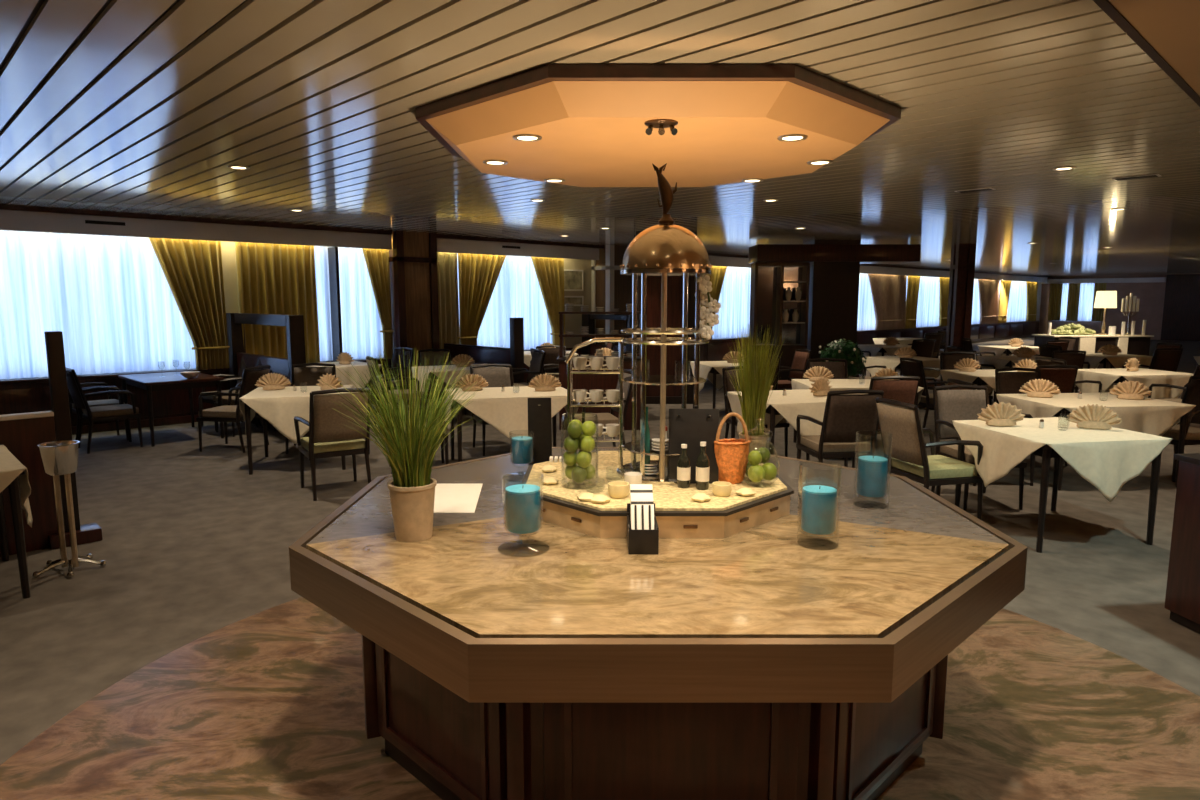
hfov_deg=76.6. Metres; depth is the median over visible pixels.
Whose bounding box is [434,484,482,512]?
paper sheet
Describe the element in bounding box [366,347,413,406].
armchair
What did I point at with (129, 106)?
ceiling
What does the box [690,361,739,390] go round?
tablecloth
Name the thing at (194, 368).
window sill
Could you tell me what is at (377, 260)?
drape
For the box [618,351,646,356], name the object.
armchair
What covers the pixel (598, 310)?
plate stack
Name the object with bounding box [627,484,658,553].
card holder
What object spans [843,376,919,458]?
armchair
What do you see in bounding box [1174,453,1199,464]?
countertop
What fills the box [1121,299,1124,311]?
candle
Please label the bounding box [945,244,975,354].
column
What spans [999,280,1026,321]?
sheer curtain
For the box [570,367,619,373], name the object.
wire shelf
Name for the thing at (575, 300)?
framed picture
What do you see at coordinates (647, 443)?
bottle
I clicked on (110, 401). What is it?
armchair
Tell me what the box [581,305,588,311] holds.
plate stack
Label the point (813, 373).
folded napkin
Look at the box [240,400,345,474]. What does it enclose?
dining table
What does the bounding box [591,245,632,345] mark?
column
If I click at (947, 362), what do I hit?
armchair
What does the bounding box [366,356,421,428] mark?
armchair
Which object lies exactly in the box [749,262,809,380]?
display cabinet
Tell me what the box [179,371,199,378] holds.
serving bowl
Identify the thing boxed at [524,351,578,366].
tablecloth
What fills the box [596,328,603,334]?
plate stack
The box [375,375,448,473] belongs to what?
armchair
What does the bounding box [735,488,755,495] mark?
shell
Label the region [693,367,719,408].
dining table
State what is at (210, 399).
armchair
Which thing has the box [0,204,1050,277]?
trim
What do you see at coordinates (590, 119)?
ceiling soffit
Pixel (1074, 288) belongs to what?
drape
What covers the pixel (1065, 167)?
recessed light
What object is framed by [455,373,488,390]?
folded napkin
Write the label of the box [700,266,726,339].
drape
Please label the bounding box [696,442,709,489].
bottle
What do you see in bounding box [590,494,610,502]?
shell
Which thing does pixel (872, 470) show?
candle
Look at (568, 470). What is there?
lime
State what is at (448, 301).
drape
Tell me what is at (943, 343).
armchair
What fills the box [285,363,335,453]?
armchair
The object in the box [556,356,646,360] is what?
countertop
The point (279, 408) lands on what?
tablecloth
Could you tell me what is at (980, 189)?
ceiling vent
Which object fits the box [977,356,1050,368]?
tablecloth
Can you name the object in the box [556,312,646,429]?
station
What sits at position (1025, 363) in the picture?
folded napkin
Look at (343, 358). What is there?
folded napkin
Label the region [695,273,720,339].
orchid spray
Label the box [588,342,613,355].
armchair
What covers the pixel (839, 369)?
armchair
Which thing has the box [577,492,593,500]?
shell
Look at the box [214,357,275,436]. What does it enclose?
armchair
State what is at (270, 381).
folded napkin
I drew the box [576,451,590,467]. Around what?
lime
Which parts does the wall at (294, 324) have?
wall post, rail, panel, post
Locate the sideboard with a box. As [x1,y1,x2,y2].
[1164,453,1199,632]
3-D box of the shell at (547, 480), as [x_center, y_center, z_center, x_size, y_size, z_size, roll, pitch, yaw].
[-0.198,0.322,3.046,0.068,0.028,0.074,-7,10,-44]
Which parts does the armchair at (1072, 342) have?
backrest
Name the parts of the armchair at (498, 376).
leg, seat frame, leg, backrest, frame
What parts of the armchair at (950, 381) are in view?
backrest, frame, armrest, leg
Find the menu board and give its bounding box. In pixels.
[668,408,718,483]
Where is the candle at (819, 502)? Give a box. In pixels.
[797,464,841,544]
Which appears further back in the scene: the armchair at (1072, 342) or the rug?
the armchair at (1072, 342)
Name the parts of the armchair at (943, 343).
backrest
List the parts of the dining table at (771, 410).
leg, leg, leg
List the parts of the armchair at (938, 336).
frame, backrest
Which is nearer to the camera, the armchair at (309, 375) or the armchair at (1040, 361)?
the armchair at (309, 375)
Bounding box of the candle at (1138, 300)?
[1136,299,1139,311]
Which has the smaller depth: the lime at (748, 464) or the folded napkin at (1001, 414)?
the lime at (748, 464)
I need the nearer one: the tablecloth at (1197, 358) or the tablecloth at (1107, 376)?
the tablecloth at (1107, 376)
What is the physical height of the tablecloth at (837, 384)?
0.458 m
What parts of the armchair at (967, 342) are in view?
backrest, frame, armrest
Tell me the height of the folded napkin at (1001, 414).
0.178 m
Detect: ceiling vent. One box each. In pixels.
[954,188,994,192]
[1112,174,1160,180]
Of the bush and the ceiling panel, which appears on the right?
the ceiling panel
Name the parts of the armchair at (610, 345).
backrest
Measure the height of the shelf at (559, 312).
0.025 m
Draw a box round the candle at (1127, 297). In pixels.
[1125,296,1128,311]
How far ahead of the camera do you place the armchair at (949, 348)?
12.09 m
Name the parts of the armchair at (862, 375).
backrest, frame, seat, armrest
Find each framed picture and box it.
[564,269,583,290]
[564,296,583,305]
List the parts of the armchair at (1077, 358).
backrest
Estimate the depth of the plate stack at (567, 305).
9.98 m
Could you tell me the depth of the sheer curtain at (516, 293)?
14.11 m
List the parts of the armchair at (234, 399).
leg, seat, armrest, leg, armrest, backrest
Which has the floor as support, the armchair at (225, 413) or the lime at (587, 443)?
the armchair at (225, 413)
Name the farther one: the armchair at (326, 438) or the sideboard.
the armchair at (326, 438)
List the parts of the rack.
rail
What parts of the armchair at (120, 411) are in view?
backrest, frame, leg, leg, armrest, armrest, seat, seat frame, leg, leg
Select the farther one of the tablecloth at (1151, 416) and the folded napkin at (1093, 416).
the tablecloth at (1151, 416)
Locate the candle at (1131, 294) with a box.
[1128,293,1132,311]
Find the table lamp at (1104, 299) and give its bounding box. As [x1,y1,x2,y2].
[1094,291,1116,334]
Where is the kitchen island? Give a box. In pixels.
[289,447,1027,799]
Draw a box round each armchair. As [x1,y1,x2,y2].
[66,367,142,453]
[68,383,128,440]
[196,365,270,452]
[200,357,256,430]
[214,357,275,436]
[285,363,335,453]
[294,388,370,500]
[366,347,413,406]
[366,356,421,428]
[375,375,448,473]
[418,349,465,414]
[470,363,513,455]
[510,350,545,386]
[530,345,565,377]
[530,348,558,379]
[574,369,631,446]
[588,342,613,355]
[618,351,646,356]
[722,366,788,456]
[729,356,780,412]
[772,349,811,389]
[796,389,883,466]
[808,358,847,378]
[838,348,885,378]
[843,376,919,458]
[875,398,983,519]
[894,339,935,371]
[900,358,957,434]
[908,332,942,357]
[924,350,974,390]
[931,384,1026,510]
[934,330,945,355]
[940,351,992,404]
[946,346,995,401]
[947,379,1034,485]
[962,338,995,369]
[995,367,1066,465]
[1034,340,1068,355]
[1035,357,1101,392]
[1036,365,1078,392]
[1039,344,1089,368]
[1051,350,1085,392]
[1058,336,1077,352]
[1122,348,1182,371]
[1148,365,1199,402]
[1156,343,1181,347]
[1162,376,1199,481]
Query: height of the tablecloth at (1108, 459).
0.407 m
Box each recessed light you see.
[228,165,248,169]
[483,160,507,164]
[513,134,541,141]
[530,199,544,201]
[544,178,564,182]
[741,178,762,182]
[763,199,777,201]
[777,134,807,141]
[807,160,832,164]
[1053,166,1075,170]
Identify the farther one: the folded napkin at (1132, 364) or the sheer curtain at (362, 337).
the sheer curtain at (362, 337)
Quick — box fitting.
[644,119,677,134]
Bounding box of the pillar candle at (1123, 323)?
[1121,322,1125,334]
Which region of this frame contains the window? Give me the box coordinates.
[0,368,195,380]
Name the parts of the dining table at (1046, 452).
leg, leg, leg, leg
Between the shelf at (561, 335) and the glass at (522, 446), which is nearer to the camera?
the glass at (522, 446)
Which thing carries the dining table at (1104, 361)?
on the floor
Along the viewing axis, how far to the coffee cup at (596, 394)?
3.25 m
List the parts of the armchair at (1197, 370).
armrest, seat, frame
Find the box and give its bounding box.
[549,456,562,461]
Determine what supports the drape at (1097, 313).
attached to the wall at (1169, 303)
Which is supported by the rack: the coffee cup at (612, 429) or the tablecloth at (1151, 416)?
the coffee cup at (612, 429)
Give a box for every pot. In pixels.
[387,478,436,541]
[739,432,767,463]
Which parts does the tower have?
plate, dome plate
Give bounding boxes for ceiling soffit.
[415,64,900,186]
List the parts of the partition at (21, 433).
rail, panel, post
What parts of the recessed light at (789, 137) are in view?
lamp glass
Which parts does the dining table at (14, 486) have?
leg, leg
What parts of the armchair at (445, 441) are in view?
backrest, frame, armrest, leg, leg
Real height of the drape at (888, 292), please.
1.811 m
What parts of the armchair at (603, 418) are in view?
seat, armrest, frame, backrest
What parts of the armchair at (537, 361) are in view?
armrest, seat, armrest, frame, backrest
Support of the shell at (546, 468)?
on the kitchen island
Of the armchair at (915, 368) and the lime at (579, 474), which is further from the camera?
the armchair at (915, 368)
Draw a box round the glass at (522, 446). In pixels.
[509,432,534,473]
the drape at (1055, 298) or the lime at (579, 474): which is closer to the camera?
the lime at (579, 474)
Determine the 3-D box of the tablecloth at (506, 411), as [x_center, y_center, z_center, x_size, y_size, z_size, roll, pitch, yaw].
[-0.919,0.144,7.775,1.320,0.458,1.034,-2,8,-13]
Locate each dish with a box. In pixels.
[608,481,628,498]
[624,472,641,488]
[712,481,731,496]
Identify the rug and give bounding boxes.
[0,597,1199,799]
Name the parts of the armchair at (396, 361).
seat, seat frame, armrest, backrest, frame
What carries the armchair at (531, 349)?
on the floor
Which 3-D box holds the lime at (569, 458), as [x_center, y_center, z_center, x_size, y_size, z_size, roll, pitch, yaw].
[-0.116,0.228,3.007,0.059,0.068,0.060,1,8,8]
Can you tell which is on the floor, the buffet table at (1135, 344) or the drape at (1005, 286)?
the buffet table at (1135, 344)
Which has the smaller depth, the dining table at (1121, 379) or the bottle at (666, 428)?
the bottle at (666, 428)
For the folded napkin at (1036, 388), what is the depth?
7.29 m
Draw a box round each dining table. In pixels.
[0,470,29,598]
[118,371,223,446]
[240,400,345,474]
[416,372,439,405]
[450,400,573,461]
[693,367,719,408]
[731,405,856,467]
[793,389,922,442]
[863,364,902,379]
[878,348,886,355]
[943,377,987,389]
[954,436,1170,552]
[979,360,1014,368]
[980,349,1011,355]
[1054,407,1194,490]
[1073,376,1127,392]
[1099,358,1112,368]
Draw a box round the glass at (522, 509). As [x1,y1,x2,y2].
[502,483,542,541]
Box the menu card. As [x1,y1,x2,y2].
[528,398,551,465]
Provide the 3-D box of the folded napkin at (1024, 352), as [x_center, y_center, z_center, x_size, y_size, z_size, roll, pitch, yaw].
[6.904,-0.782,12.367,0.352,0.177,0.106,3,8,21]
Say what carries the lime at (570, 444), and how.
in the jar at (562, 414)
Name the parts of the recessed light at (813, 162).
lamp glass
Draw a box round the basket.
[714,412,749,483]
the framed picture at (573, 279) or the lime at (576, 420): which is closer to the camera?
the lime at (576, 420)
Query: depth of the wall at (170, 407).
10.68 m
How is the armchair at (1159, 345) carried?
on the floor
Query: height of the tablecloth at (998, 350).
0.458 m
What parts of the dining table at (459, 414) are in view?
leg, leg, leg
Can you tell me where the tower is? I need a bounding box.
[616,163,711,484]
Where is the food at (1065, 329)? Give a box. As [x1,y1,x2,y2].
[1051,323,1095,334]
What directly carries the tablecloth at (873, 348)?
on the dining table at (881, 350)
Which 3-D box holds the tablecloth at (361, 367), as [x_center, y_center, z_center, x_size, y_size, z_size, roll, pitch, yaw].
[-3.801,-0.294,11.106,0.987,0.458,1.019,-6,10,-40]
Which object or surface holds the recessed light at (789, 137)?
attached to the ceiling soffit
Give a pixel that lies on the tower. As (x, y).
(665, 249)
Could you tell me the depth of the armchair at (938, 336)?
17.32 m
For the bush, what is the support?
on the floor
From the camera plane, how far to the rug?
2.98 m
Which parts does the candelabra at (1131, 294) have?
stem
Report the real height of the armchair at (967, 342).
0.953 m
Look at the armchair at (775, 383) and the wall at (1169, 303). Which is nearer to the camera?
the armchair at (775, 383)
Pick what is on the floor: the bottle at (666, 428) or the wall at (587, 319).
the wall at (587, 319)
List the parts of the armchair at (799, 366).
seat, armrest, backrest, frame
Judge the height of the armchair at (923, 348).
0.953 m
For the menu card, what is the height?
0.367 m
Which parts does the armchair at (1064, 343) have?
backrest, frame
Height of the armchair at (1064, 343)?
0.953 m
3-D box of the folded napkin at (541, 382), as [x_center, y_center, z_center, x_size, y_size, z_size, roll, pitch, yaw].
[-0.567,-0.182,7.805,0.352,0.178,0.106,-1,8,-7]
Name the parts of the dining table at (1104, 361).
leg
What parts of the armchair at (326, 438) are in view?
leg, armrest, leg, seat frame, seat, frame, backrest, leg, leg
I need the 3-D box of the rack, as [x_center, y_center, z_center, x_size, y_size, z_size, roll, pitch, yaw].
[-0.024,0.014,3.289,0.248,0.576,0.197,0,7,0]
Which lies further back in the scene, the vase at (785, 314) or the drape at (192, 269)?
the vase at (785, 314)
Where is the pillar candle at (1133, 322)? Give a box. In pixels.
[1131,321,1135,334]
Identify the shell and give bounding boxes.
[541,477,558,484]
[542,465,556,471]
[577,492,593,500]
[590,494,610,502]
[691,493,710,501]
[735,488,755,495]
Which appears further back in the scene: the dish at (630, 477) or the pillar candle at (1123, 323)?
the pillar candle at (1123, 323)
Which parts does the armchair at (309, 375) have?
leg, backrest, frame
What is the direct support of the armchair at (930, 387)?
on the floor
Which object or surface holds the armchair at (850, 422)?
on the floor
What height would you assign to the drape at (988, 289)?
1.811 m
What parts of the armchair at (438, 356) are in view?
frame, backrest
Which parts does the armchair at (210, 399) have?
seat frame, seat, armrest, backrest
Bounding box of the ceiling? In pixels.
[0,0,1199,275]
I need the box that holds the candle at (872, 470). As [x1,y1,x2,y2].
[853,448,891,505]
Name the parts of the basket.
handle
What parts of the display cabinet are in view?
frame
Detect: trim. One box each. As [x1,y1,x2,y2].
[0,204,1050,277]
[328,247,342,361]
[1093,0,1199,106]
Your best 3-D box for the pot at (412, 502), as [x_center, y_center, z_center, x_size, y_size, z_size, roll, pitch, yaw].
[-0.665,0.391,2.704,0.170,0.200,0.170,0,7,0]
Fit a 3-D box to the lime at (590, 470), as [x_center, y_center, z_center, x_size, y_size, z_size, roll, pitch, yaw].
[-0.048,0.285,3.030,0.059,0.068,0.060,5,9,35]
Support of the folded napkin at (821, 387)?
on the tablecloth at (795, 403)
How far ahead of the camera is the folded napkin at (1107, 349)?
12.96 m
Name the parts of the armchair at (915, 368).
backrest, frame, seat frame, leg, seat, armrest, armrest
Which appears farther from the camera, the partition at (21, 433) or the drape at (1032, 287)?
the drape at (1032, 287)
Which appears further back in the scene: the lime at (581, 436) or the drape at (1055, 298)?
the drape at (1055, 298)
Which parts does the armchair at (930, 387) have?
armrest, seat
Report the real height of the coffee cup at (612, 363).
0.050 m
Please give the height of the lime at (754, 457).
0.062 m
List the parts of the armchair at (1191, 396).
leg, seat, seat frame, frame, backrest, armrest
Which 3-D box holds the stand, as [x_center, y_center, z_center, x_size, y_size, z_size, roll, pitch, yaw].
[-3.328,0.664,4.742,0.382,0.805,0.367,0,7,0]
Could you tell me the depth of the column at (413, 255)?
12.27 m
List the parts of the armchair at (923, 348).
frame, backrest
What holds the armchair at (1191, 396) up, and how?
on the floor
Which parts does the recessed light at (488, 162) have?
lamp glass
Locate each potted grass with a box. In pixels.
[322,348,480,541]
[727,323,783,463]
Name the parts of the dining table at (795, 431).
leg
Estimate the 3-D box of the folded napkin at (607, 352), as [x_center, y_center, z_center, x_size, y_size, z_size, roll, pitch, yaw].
[0.081,-0.744,12.079,0.352,0.178,0.106,-2,8,-13]
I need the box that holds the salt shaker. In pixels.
[1039,419,1043,427]
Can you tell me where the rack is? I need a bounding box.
[565,338,623,468]
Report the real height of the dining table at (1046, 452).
0.747 m
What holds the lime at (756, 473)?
in the jar at (759, 418)
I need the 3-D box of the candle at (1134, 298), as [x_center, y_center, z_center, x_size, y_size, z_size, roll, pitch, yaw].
[12.065,-2.174,17.163,0.060,0.350,0.057,0,7,0]
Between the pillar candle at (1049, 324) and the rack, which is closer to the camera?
the rack
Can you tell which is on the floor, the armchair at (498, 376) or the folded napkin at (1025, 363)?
the armchair at (498, 376)
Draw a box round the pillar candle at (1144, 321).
[1141,320,1146,334]
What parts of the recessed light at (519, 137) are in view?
lamp glass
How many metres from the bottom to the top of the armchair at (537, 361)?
0.953 m
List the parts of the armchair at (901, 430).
backrest, frame, armrest, seat, seat frame, leg, armrest, leg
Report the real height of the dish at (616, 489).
0.050 m
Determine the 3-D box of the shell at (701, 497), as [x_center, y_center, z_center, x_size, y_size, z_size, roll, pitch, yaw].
[0.368,0.356,2.793,0.068,0.028,0.074,-5,9,-36]
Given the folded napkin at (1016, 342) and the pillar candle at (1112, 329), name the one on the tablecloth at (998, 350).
the folded napkin at (1016, 342)
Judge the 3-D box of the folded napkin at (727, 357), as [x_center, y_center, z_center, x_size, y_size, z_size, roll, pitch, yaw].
[1.994,-0.639,11.281,0.352,0.178,0.106,1,8,11]
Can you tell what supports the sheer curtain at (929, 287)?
attached to the wall at (170, 407)
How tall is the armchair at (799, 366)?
0.953 m
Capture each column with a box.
[387,230,440,404]
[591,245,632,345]
[633,231,696,403]
[748,240,920,378]
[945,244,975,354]
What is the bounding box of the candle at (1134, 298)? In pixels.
[1132,296,1135,311]
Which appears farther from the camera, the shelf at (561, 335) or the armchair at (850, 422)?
the shelf at (561, 335)
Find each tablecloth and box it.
[0,445,32,527]
[239,385,353,443]
[306,361,381,388]
[412,363,494,393]
[445,386,577,438]
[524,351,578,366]
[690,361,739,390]
[727,389,826,435]
[791,379,923,402]
[858,344,911,356]
[862,356,939,378]
[873,338,919,355]
[940,369,1017,393]
[952,417,1171,501]
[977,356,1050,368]
[978,345,1039,355]
[996,392,1195,435]
[1076,368,1193,398]
[1083,353,1152,368]
[1193,356,1199,364]
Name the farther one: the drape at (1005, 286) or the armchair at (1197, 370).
the drape at (1005, 286)
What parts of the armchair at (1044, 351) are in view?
backrest, frame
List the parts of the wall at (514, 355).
rail, panel, post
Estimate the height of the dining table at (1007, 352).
0.747 m
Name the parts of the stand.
stem, stem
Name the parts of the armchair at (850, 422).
leg, armrest, seat frame, seat, leg, frame, backrest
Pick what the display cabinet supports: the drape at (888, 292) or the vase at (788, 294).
the vase at (788, 294)
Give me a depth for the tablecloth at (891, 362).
11.96 m
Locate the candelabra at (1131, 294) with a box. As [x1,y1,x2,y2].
[1121,293,1139,334]
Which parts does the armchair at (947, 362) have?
backrest, frame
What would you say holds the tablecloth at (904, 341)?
on the dining table
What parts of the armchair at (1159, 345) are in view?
backrest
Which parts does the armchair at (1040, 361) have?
backrest, frame, armrest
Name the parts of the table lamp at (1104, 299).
lamp shade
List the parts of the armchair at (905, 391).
frame, backrest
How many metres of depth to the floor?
5.10 m
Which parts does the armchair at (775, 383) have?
frame, backrest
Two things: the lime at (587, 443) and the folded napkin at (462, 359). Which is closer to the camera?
the lime at (587, 443)
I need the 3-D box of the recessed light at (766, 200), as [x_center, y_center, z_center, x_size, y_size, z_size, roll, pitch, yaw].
[1.860,-2.173,8.277,0.164,0.010,0.164,-7,10,-44]
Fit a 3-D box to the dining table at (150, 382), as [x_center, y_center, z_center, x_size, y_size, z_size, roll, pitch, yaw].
[-5.300,0.078,9.421,0.850,0.747,1.250,-7,10,-44]
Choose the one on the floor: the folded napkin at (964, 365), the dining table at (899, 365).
the dining table at (899, 365)
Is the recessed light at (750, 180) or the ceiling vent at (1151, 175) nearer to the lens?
the recessed light at (750, 180)
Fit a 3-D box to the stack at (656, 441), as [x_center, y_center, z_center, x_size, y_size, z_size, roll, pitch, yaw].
[0.246,0.185,3.098,0.072,0.047,0.072,-7,10,-44]
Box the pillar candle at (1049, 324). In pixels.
[1047,323,1051,334]
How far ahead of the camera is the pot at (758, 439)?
3.62 m
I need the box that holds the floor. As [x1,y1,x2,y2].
[0,337,1199,764]
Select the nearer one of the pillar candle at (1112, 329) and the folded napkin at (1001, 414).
the folded napkin at (1001, 414)
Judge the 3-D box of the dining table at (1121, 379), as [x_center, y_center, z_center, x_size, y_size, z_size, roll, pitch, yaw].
[6.950,0.004,9.986,1.100,0.747,0.900,-1,8,-8]
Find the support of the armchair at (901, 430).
on the floor
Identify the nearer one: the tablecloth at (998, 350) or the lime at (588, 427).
the lime at (588, 427)
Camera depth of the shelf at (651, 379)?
3.11 m
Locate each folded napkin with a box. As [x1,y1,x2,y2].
[255,373,290,389]
[316,373,342,389]
[336,352,354,363]
[451,354,474,366]
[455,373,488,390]
[528,374,561,390]
[539,342,555,347]
[594,347,612,355]
[723,351,743,362]
[803,366,833,381]
[809,377,831,395]
[872,367,899,379]
[883,337,898,345]
[894,347,916,357]
[954,358,980,371]
[977,401,1024,426]
[1008,338,1023,346]
[1012,346,1035,357]
[1013,359,1036,371]
[1019,379,1060,397]
[1066,404,1121,429]
[1098,344,1121,354]
[1109,380,1151,399]
[1124,358,1140,370]
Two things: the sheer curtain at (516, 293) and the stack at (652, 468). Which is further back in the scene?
the sheer curtain at (516, 293)
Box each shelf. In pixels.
[559,312,640,313]
[559,334,640,336]
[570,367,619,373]
[571,399,619,406]
[594,433,619,441]
[623,375,706,384]
[623,439,679,455]
[782,322,804,323]
[784,281,805,282]
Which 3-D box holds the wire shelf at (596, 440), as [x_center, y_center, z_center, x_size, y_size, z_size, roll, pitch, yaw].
[-0.020,0.161,3.309,0.228,0.010,0.189,0,7,0]
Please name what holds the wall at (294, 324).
on the floor
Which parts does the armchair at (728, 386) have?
leg, backrest, frame, seat frame, seat, leg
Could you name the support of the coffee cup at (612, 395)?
on the rack
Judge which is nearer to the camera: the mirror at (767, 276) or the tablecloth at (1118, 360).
the tablecloth at (1118, 360)
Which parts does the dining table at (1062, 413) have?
leg, leg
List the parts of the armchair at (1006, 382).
frame, backrest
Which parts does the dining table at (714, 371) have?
leg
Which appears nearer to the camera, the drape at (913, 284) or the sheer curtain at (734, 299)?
the sheer curtain at (734, 299)
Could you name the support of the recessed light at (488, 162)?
attached to the ceiling soffit
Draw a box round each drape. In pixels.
[149,238,229,369]
[235,242,319,362]
[362,248,393,358]
[437,252,459,348]
[457,253,505,344]
[531,257,565,347]
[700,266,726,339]
[868,274,906,329]
[905,276,920,328]
[938,277,949,326]
[978,279,999,323]
[998,280,1011,322]
[1026,282,1037,320]
[1048,284,1062,320]
[1066,283,1080,320]
[1092,283,1106,320]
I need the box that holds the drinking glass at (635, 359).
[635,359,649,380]
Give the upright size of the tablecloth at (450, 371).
0.458 m
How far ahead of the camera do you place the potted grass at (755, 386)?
3.61 m
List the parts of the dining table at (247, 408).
leg, leg, leg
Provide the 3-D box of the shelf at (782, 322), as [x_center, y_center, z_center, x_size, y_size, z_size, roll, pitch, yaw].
[3.567,-1.439,14.153,0.423,0.020,0.280,0,7,0]
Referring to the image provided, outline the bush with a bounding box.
[819,339,866,376]
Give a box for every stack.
[565,304,573,311]
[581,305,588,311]
[581,326,588,334]
[596,307,603,311]
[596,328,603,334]
[596,350,603,356]
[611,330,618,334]
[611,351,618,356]
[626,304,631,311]
[645,461,657,474]
[651,438,668,451]
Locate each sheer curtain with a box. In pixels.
[0,230,195,378]
[314,246,383,360]
[457,253,551,349]
[712,267,750,338]
[857,273,875,330]
[906,276,939,326]
[971,279,979,323]
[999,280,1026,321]
[1060,283,1094,320]
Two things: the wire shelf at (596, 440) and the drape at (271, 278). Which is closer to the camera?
the wire shelf at (596, 440)
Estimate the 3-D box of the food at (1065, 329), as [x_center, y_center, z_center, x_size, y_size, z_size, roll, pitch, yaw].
[10.650,-1.603,17.140,1.046,0.271,0.496,0,7,0]
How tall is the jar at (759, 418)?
0.270 m
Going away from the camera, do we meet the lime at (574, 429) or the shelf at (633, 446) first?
the lime at (574, 429)
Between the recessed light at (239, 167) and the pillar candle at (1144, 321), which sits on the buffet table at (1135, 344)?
the pillar candle at (1144, 321)
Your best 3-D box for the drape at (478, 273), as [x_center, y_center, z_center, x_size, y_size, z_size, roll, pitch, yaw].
[-2.057,-1.736,13.456,1.107,1.811,0.186,-6,10,-39]
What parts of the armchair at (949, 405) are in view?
armrest, backrest, frame, leg, seat, seat frame, leg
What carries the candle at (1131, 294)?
on the candelabra at (1131, 294)
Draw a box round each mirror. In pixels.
[756,267,776,343]
[782,267,802,343]
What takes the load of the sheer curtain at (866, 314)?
attached to the wall at (170, 407)
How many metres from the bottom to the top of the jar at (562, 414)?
0.285 m
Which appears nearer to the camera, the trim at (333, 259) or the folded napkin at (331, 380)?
the folded napkin at (331, 380)
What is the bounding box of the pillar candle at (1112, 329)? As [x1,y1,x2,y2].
[1108,326,1115,334]
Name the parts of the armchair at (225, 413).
leg, armrest, leg, seat, seat frame, armrest, leg, frame, backrest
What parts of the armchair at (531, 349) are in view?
frame, armrest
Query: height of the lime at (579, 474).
0.068 m
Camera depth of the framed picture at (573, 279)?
15.14 m
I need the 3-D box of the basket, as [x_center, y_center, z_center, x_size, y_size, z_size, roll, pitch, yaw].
[0.530,0.191,3.051,0.152,0.288,0.099,-1,8,-9]
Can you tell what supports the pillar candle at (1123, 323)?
on the buffet table at (1135, 344)
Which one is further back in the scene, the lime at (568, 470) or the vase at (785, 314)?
the vase at (785, 314)
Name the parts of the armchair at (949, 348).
backrest, frame, armrest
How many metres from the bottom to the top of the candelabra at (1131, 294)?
0.930 m
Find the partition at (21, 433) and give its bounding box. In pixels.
[0,331,102,556]
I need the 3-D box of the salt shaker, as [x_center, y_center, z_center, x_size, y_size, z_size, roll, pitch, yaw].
[3.230,0.171,5.558,0.036,0.064,0.036,-7,10,-44]
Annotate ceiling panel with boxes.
[1108,0,1199,95]
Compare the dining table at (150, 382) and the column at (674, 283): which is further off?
the column at (674, 283)
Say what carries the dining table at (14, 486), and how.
on the floor
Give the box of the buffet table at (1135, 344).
[1032,334,1153,368]
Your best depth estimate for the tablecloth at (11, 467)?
4.41 m
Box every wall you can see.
[0,210,1046,434]
[226,313,308,437]
[444,318,523,382]
[582,314,631,354]
[1038,273,1199,340]
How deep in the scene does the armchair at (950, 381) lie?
6.91 m
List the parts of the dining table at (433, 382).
leg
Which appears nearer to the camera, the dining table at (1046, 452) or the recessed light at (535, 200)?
the dining table at (1046, 452)
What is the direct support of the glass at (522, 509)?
on the kitchen island
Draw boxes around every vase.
[783,309,788,321]
[785,287,791,299]
[792,309,798,321]
[795,287,801,299]
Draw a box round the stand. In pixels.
[32,440,106,577]
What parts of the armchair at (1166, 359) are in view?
armrest, frame, backrest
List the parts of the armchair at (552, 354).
backrest, seat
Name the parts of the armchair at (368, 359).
backrest, frame, armrest, armrest, seat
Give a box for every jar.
[561,414,597,486]
[744,418,779,481]
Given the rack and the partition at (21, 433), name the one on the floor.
the partition at (21, 433)
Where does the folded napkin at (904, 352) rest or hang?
on the tablecloth at (891, 362)
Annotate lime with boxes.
[563,451,577,465]
[564,436,578,451]
[565,464,577,479]
[567,421,581,437]
[569,419,582,426]
[571,466,586,482]
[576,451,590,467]
[577,433,584,449]
[580,435,594,451]
[582,420,595,435]
[584,464,595,479]
[745,462,751,475]
[748,450,761,464]
[748,464,764,481]
[757,447,769,462]
[762,462,776,480]
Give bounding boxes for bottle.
[645,407,649,475]
[659,426,668,475]
[677,444,690,487]
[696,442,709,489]
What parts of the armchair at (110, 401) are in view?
backrest, leg, frame, leg, armrest, seat, armrest, leg, leg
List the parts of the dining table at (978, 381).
leg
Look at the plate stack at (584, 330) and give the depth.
10.03 m
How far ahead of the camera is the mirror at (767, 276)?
14.25 m
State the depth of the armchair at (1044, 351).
12.66 m
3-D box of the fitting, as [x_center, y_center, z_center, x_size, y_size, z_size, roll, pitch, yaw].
[0.310,-1.371,3.854,0.170,0.066,0.170,0,7,0]
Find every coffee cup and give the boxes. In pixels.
[573,357,590,369]
[573,389,590,401]
[589,357,606,369]
[589,389,605,401]
[593,424,606,436]
[605,389,623,401]
[605,424,623,436]
[606,357,623,369]
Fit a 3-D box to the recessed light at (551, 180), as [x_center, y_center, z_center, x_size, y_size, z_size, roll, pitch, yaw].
[-0.340,-1.641,5.685,0.164,0.010,0.164,-7,10,-44]
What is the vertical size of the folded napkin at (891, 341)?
0.178 m
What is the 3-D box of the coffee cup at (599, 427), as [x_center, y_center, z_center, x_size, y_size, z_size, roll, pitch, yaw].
[-0.011,0.131,3.287,0.072,0.050,0.064,-2,8,-18]
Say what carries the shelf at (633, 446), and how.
attached to the tower
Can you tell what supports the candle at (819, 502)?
on the kitchen island
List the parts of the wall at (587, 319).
wall post, rail, panel, post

